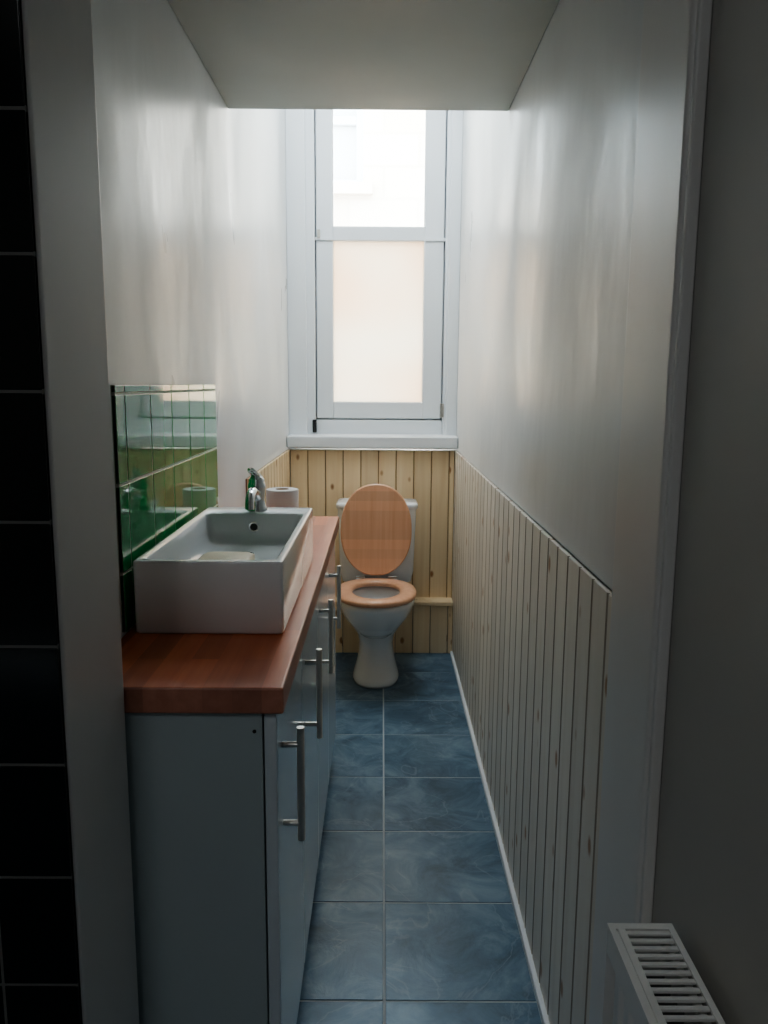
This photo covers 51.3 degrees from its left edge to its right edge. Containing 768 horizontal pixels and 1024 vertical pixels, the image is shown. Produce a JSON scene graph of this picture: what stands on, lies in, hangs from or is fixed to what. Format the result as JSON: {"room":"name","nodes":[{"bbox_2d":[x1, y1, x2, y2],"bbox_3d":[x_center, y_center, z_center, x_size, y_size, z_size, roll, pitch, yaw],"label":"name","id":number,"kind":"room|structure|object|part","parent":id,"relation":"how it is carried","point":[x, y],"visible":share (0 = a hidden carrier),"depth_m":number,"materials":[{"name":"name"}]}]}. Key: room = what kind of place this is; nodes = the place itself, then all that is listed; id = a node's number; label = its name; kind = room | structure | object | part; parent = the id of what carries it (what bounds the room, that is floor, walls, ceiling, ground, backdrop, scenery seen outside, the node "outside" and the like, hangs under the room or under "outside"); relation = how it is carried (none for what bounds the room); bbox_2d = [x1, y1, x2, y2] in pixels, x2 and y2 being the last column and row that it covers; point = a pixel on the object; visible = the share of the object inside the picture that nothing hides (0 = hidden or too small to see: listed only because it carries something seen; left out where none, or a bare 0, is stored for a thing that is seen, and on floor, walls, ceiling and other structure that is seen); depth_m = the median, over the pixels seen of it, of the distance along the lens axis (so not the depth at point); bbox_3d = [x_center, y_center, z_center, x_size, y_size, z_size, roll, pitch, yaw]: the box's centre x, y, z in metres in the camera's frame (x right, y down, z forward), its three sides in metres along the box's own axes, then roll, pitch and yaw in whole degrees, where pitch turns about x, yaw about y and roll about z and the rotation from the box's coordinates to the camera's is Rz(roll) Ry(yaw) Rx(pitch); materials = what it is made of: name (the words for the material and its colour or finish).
{"room":"bathroom","nodes":[
{"label":"bathroom","id":0,"kind":"room"},
{"bbox_2d":[91,0,288,637],"bbox_3d":[-0.534,-0.614,2.686,0.120,3.050,3.200,0,9,0],"label":"wall","id":1,"kind":"structure","parent":0,"point":[193,186],"depth_m":1.95,"materials":[{"name":"paint"}]},
{"bbox_2d":[110,384,217,631],"bbox_3d":[-0.471,-0.067,1.832,0.008,0.443,0.840,0,9,0],"label":"tile backsplash","id":2,"kind":"structure","parent":1,"relation":"attached to","point":[165,436],"depth_m":1.65,"materials":[{"name":"green tile"}]},
{"bbox_2d":[246,450,289,504],"bbox_3d":[-0.476,0.292,3.445,0.012,1.020,1.230,0,9,0],"label":"wainscot","id":3,"kind":"structure","parent":1,"relation":"attached to","point":[276,473],"depth_m":3.51,"materials":[{"name":"brown wood"}]},
{"bbox_2d":[285,109,307,434],"bbox_3d":[-0.428,-1.281,4.044,0.092,1.785,0.305,0,9,0],"label":"reveal","id":4,"kind":"object","parent":1,"relation":"attached to","point":[294,118],"visible":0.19,"depth_m":3.90,"materials":[{"name":"white paint"}]},
{"bbox_2d":[305,109,316,433],"bbox_3d":[-0.362,-1.268,3.970,0.043,1.785,0.095,0,9,0],"label":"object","id":5,"kind":"object","parent":4,"relation":"attached to","point":[309,113],"visible":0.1,"depth_m":3.94,"materials":[{"name":"white"}]},
{"bbox_2d":[313,420,316,432],"bbox_3d":[-0.352,-0.437,4.059,0.018,0.065,0.035,0,9,0],"label":"latch","id":6,"kind":"object","parent":5,"relation":"attached to","point":[314,421],"visible":1,"depth_m":4.04,"materials":[{"name":"black metal"}]},
{"bbox_2d":[168,0,559,110],"bbox_3d":[-0.042,-1.585,1.628,0.845,0.990,1.420,0,9,0],"label":"ceiling","id":7,"kind":"structure","parent":0,"point":[449,55],"depth_m":1.97,"materials":[{"name":"white paint"}]},
{"bbox_2d":[288,448,456,573],"bbox_3d":[-0.054,-0.837,4.086,0.845,3.050,0.366,0,9,0],"label":"wall","id":8,"kind":"structure","parent":0,"point":[289,448],"depth_m":4.01,"materials":[{"name":"paint"}]},
{"bbox_2d":[315,151,324,418],"bbox_3d":[-0.329,-1.275,4.014,0.070,1.785,0.028,0,9,0],"label":"rebate","id":9,"kind":"object","parent":8,"relation":"attached to","point":[315,151],"visible":0.02,"depth_m":4.04,"materials":[{"name":"white"}]},
{"bbox_2d":[290,450,454,597],"bbox_3d":[-0.061,0.197,4.059,0.819,1.018,0.014,0,9,0],"label":"wainscot","id":10,"kind":"structure","parent":8,"relation":"attached to","point":[321,478],"depth_m":4.00,"materials":[{"name":"brown wood"}]},
{"bbox_2d":[287,434,457,448],"bbox_3d":[-0.057,-0.356,4.019,0.843,0.062,0.190,0,9,0],"label":"window sill","id":11,"kind":"structure","parent":8,"relation":"attached to","point":[341,441],"depth_m":3.93,"materials":[{"name":"white"}]},
{"bbox_2d":[317,419,441,434],"bbox_3d":[-0.024,-0.430,4.117,0.640,0.088,0.075,0,9,0],"label":"frame","id":12,"kind":"object","parent":11,"relation":"on","point":[324,426],"visible":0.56,"depth_m":4.08,"materials":[{"name":"white"}]},
{"bbox_2d":[317,418,432,419],"bbox_3d":[-0.025,-0.454,4.147,0.688,0.125,0.028,0,9,0],"label":"bottom rebate","id":13,"kind":"object","parent":12,"relation":"on","point":[317,418],"visible":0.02,"depth_m":4.13,"materials":[{"name":"white"}]},
{"bbox_2d":[315,109,446,418],"bbox_3d":[-0.013,-1.281,3.957,0.644,1.630,0.079,0,9,0],"label":"window","id":14,"kind":"structure","parent":8,"relation":"in","point":[378,286],"depth_m":4.00,"materials":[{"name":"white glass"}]},
{"bbox_2d":[315,237,332,240],"bbox_3d":[-0.299,-1.343,3.937,0.098,0.015,0.018,0,9,0],"label":"bead","id":15,"kind":"object","parent":14,"relation":"attached to","point":[316,238],"visible":1,"depth_m":3.93,"materials":[{"name":"white"}]},
{"bbox_3d":[-0.293,-1.286,3.970,0.085,1.630,0.050,0,9,0],"label":"sash stile","id":16,"kind":"part","parent":14,"relation":"part of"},
{"bbox_3d":[-0.024,-0.521,4.095,0.465,0.085,0.048,0,9,0],"label":"bottom sash rail","id":17,"kind":"part","parent":14,"relation":"part of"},
{"bbox_3d":[-0.018,-1.373,3.958,0.465,0.070,0.048,0,9,0],"label":"middle sash rail","id":18,"kind":"part","parent":14,"relation":"part of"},
{"bbox_3d":[0.247,-1.282,3.972,0.100,1.630,0.050,0,9,0],"label":"sash stile","id":19,"kind":"part","parent":14,"relation":"part of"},
{"bbox_2d":[425,238,445,241],"bbox_3d":[0.255,-1.340,3.938,0.105,0.015,0.018,0,9,0],"label":"bead","id":20,"kind":"object","parent":14,"relation":"attached to","point":[426,239],"visible":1,"depth_m":3.93,"materials":[{"name":"white"}]},
{"bbox_3d":[0.293,-0.515,4.057,0.020,0.070,0.031,0,9,0],"label":"low hinge","id":21,"kind":"part","parent":14,"relation":"part of","materials":[{"name":"silver metal"}]},
{"bbox_2d":[433,115,446,419],"bbox_3d":[0.290,-1.271,4.015,0.068,1.785,0.028,0,9,0],"label":"rebate","id":22,"kind":"object","parent":8,"relation":"attached to","point":[446,115],"visible":0.02,"depth_m":4.02,"materials":[{"name":"white"}]},
{"bbox_2d":[297,652,541,1023],"bbox_3d":[-0.765,1.163,1.295,2.252,0.020,5.750,0,9,0],"label":"floor tiles","id":23,"kind":"structure","parent":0,"point":[434,951],"depth_m":2.22,"materials":[{"name":"tile"}]},
{"bbox_2d":[125,543,340,1023],"bbox_3d":[-0.306,0.602,2.064,0.346,0.850,1.556,0,9,0],"label":"vanity cabinet","id":24,"kind":"object","parent":23,"relation":"on","point":[227,811],"visible":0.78,"depth_m":1.29,"materials":[{"name":"grey laminate"}]},
{"bbox_2d":[121,516,338,713],"bbox_3d":[-0.315,0.161,1.994,0.322,0.042,1.583,0,9,0],"label":"countertop","id":25,"kind":"structure","parent":24,"relation":"on","point":[163,673],"depth_m":1.31,"materials":[{"name":"red wood"}]},
{"bbox_2d":[133,507,312,633],"bbox_3d":[-0.320,0.106,1.769,0.272,0.136,0.640,0,9,0],"label":"washbasin","id":26,"kind":"object","parent":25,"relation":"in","point":[176,592],"visible":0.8,"depth_m":1.46,"materials":[{"name":"white ceramic"}]},
{"bbox_2d":[198,552,254,559],"bbox_3d":[-0.326,0.112,1.633,0.112,0.038,0.138,0,9,0],"label":"soap bar","id":27,"kind":"object","parent":26,"relation":"in","point":[209,555],"visible":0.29,"depth_m":1.65,"materials":[{"name":"beige"}]},
{"bbox_2d":[245,468,267,511],"bbox_3d":[-0.320,-0.052,1.962,0.052,0.114,0.151,0,9,0],"label":"mixer tap","id":28,"kind":"object","parent":26,"relation":"on","point":[255,496],"visible":1,"depth_m":1.99,"materials":[{"name":"silver metal"}]},
{"bbox_3d":[-0.320,-0.037,1.948,0.028,0.048,0.119,0,9,0],"label":"spout","id":29,"kind":"part","parent":28,"relation":"part of","materials":[{"name":"silver metal"}]},
{"bbox_3d":[-0.321,-0.091,1.990,0.029,0.046,0.076,0,9,0],"label":"lever","id":30,"kind":"part","parent":28,"relation":"part of","materials":[{"name":"silver metal"}]},
{"bbox_2d":[266,487,298,507],"bbox_3d":[-0.334,-0.021,2.630,0.106,0.112,0.106,0,9,0],"label":"toilet roll","id":31,"kind":"object","parent":25,"relation":"on","point":[276,497],"visible":0.58,"depth_m":2.58,"materials":[{"name":"white paper"}]},
{"bbox_3d":[-0.179,0.646,1.481,0.020,0.741,0.385,0,9,0],"label":"door","id":32,"kind":"part","parent":24,"relation":"part of","materials":[{"name":"white wood"}]},
{"bbox_3d":[-0.152,0.380,1.309,0.031,0.010,0.010,0,9,0],"label":"handle post","id":33,"kind":"part","parent":24,"relation":"part of","materials":[{"name":"silver metal"}]},
{"bbox_3d":[-0.153,0.517,1.331,0.031,0.010,0.010,0,9,0],"label":"handle post","id":34,"kind":"part","parent":24,"relation":"part of","materials":[{"name":"silver metal"}]},
{"bbox_3d":[-0.179,0.584,1.865,0.020,0.741,0.385,0,9,0],"label":"door","id":35,"kind":"part","parent":24,"relation":"part of","materials":[{"name":"white wood"}]},
{"bbox_3d":[-0.153,0.319,1.693,0.031,0.010,0.010,0,9,0],"label":"handle post","id":36,"kind":"part","parent":24,"relation":"part of","materials":[{"name":"silver metal"}]},
{"bbox_3d":[-0.153,0.455,1.715,0.031,0.010,0.010,0,9,0],"label":"handle post","id":37,"kind":"part","parent":24,"relation":"part of","materials":[{"name":"silver metal"}]},
{"bbox_3d":[-0.180,0.522,2.248,0.020,0.741,0.385,0,9,0],"label":"door","id":38,"kind":"part","parent":24,"relation":"part of","materials":[{"name":"white"}]},
{"bbox_3d":[-0.153,0.257,2.077,0.031,0.010,0.010,0,9,0],"label":"handle post","id":39,"kind":"part","parent":24,"relation":"part of","materials":[{"name":"silver metal"}]},
{"bbox_3d":[-0.181,0.460,2.632,0.020,0.741,0.385,0,9,0],"label":"door","id":40,"kind":"part","parent":24,"relation":"part of","materials":[{"name":"white"}]},
{"bbox_2d":[336,484,417,688],"bbox_3d":[-0.035,0.329,3.645,0.386,0.890,0.652,0,9,0],"label":"toilet","id":41,"kind":"object","parent":23,"relation":"on","point":[376,529],"visible":0.98,"depth_m":3.71,"materials":[{"name":"white ceramic"}]},
{"bbox_3d":[-0.035,0.353,3.539,0.356,0.027,0.435,0,9,0],"label":"wooden seat","id":42,"kind":"part","parent":41,"relation":"part of","materials":[{"name":"brown wood"}]},
{"bbox_3d":[-0.037,0.083,3.726,0.332,0.430,0.018,0,5,0],"label":"wooden lid","id":43,"kind":"part","parent":41,"relation":"part of","materials":[{"name":"brown wood"}]},
{"bbox_3d":[-0.033,-0.040,3.827,0.386,0.029,0.175,0,9,0],"label":"cistern lid","id":44,"kind":"part","parent":41,"relation":"part of","materials":[{"name":"white ceramic"}]},
{"bbox_3d":[-0.036,0.571,3.621,0.350,0.420,0.492,0,9,0],"label":"bowl and pedestal","id":45,"kind":"part","parent":41,"relation":"part of","materials":[{"name":"white ceramic"}]},
{"bbox_2d":[335,597,452,652],"bbox_3d":[-0.063,0.575,4.065,0.817,0.270,0.094,0,9,0],"label":"pipe boxing","id":46,"kind":"object","parent":23,"relation":"on","point":[427,628],"visible":0.48,"depth_m":4.03,"materials":[{"name":"brown wood"}]},
{"bbox_2d":[300,655,542,1023],"bbox_3d":[-0.715,1.175,1.480,2.395,0.098,6.150,0,9,0],"label":"grout","id":47,"kind":"structure","parent":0,"point":[384,1001],"depth_m":2.11,"materials":[{"name":"grey tile"}]},
{"bbox_2d":[456,0,767,1023],"bbox_3d":[0.426,-0.373,1.232,0.136,3.050,6.150,0,9,0],"label":"wall","id":48,"kind":"structure","parent":0,"point":[711,880],"depth_m":0.99,"materials":[{"name":"paint"}]},
{"bbox_2d":[446,111,462,435],"bbox_3d":[0.345,-1.276,4.047,0.053,1.785,0.305,0,9,0],"label":"reveal","id":49,"kind":"object","parent":48,"relation":"attached to","point":[457,116],"visible":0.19,"depth_m":3.91,"materials":[{"name":"white paint"}]},
{"bbox_2d":[441,111,451,434],"bbox_3d":[0.313,-1.264,3.973,0.023,1.785,0.095,0,9,0],"label":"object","id":50,"kind":"object","parent":49,"relation":"attached to","point":[449,113],"visible":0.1,"depth_m":3.94,"materials":[{"name":"white"}]},
{"bbox_2d":[450,651,549,1023],"bbox_3d":[0.349,0.927,2.700,0.024,0.014,2.735,0,9,0],"label":"baseboard","id":51,"kind":"structure","parent":48,"relation":"attached to","point":[536,984],"depth_m":2.21,"materials":[{"name":"white wood"}]},
{"bbox_2d":[452,451,611,1023],"bbox_3d":[0.358,0.418,2.661,0.012,1.008,2.820,0,9,0],"label":"wainscot","id":52,"kind":"structure","parent":48,"relation":"attached to","point":[531,627],"depth_m":1.82,"materials":[{"name":"brown wood"}]},
{"bbox_2d":[602,923,725,1023],"bbox_3d":[0.305,0.901,0.627,0.090,0.726,0.750,0,9,0],"label":"radiator","id":53,"kind":"object","parent":48,"relation":"attached to","point":[646,981],"visible":1,"depth_m":0.88,"materials":[{"name":"white metal"}]},
{"bbox_3d":[0.269,0.856,0.619,0.008,0.576,0.708,0,9,0],"label":"panel","id":54,"kind":"part","parent":53,"relation":"part of","materials":[{"name":"white metal"}]},
{"bbox_3d":[0.265,0.562,0.572,0.004,0.030,0.742,0,9,0],"label":"casing","id":55,"kind":"part","parent":53,"relation":"part of","materials":[{"name":"white metal"}]},
{"bbox_2d":[626,931,714,1021],"bbox_3d":[0.306,0.545,0.574,0.051,0.004,0.718,0,9,0],"label":"grille","id":56,"kind":"object","parent":53,"relation":"attached to","point":[665,938],"depth_m":0.86,"materials":[{"name":"white metal"}]},
{"bbox_3d":[0.326,0.848,0.619,0.010,0.594,0.730,0,9,0],"label":"water panel","id":57,"kind":"part","parent":53,"relation":"part of","materials":[{"name":"white metal"}]},
{"bbox_2d":[639,0,712,922],"bbox_3d":[0.348,0.097,0.984,0.015,2.200,0.011,0,9,0],"label":"trim","id":58,"kind":"structure","parent":48,"relation":"attached to","point":[704,7],"depth_m":0.95,"materials":[{"name":"paint"}]},
{"bbox_3d":[-0.705,-0.124,1.052,2.395,2.600,0.180,0,9,0],"label":"wall","id":59,"kind":"structure","parent":0,"visible":0},
{"bbox_2d":[0,0,81,1023],"bbox_3d":[-1.145,-0.062,0.966,1.476,2.500,0.008,0,9,0],"label":"tiles","id":60,"kind":"structure","parent":59,"relation":"attached to","point":[38,935],"depth_m":1.00,"materials":[{"name":"black tile"}]},
{"bbox_2d":[0,0,82,1023],"bbox_3d":[-1.145,-0.063,0.967,1.476,2.500,0.007,0,9,0],"label":"grout","id":61,"kind":"object","parent":59,"relation":"attached to","point":[3,984],"visible":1,"depth_m":1.00,"materials":[{"name":"grey tile"}]},
{"bbox_2d":[21,0,697,1023],"bbox_3d":[-0.032,0.118,1.088,0.825,2.120,0.190,0,9,0],"label":"trim","id":62,"kind":"structure","parent":59,"relation":"attached to","point":[58,34],"depth_m":1.05,"materials":[{"name":"paint"}]},
{"bbox_3d":[-0.023,0.291,7.117,12.000,0.100,5.240,0,9,0],"label":"ground","id":63,"kind":"structure","parent":0,"visible":0},
{"bbox_2d":[334,110,424,226],"bbox_3d":[-0.009,-2.715,8.982,12.000,5.200,0.600,0,9,0],"label":"building exterior","id":64,"kind":"structure","parent":63,"relation":"on","point":[393,140],"depth_m":8.54,"materials":[{"name":"stone"}]},
{"bbox_2d":[333,110,362,181],"bbox_3d":[-0.783,-4.272,8.712,1.128,1.448,0.075,0,9,0],"label":"sash window","id":65,"kind":"structure","parent":64,"relation":"in","point":[357,121],"depth_m":8.77,"materials":[{"name":"white"}]},
{"bbox_2d":[334,181,372,195],"bbox_3d":[-0.788,-3.443,8.508,1.330,0.119,0.099,0,9,0],"label":"sill","id":66,"kind":"structure","parent":64,"relation":"attached to","point":[340,187],"depth_m":8.46,"materials":[{"name":"stone"}]}
]}

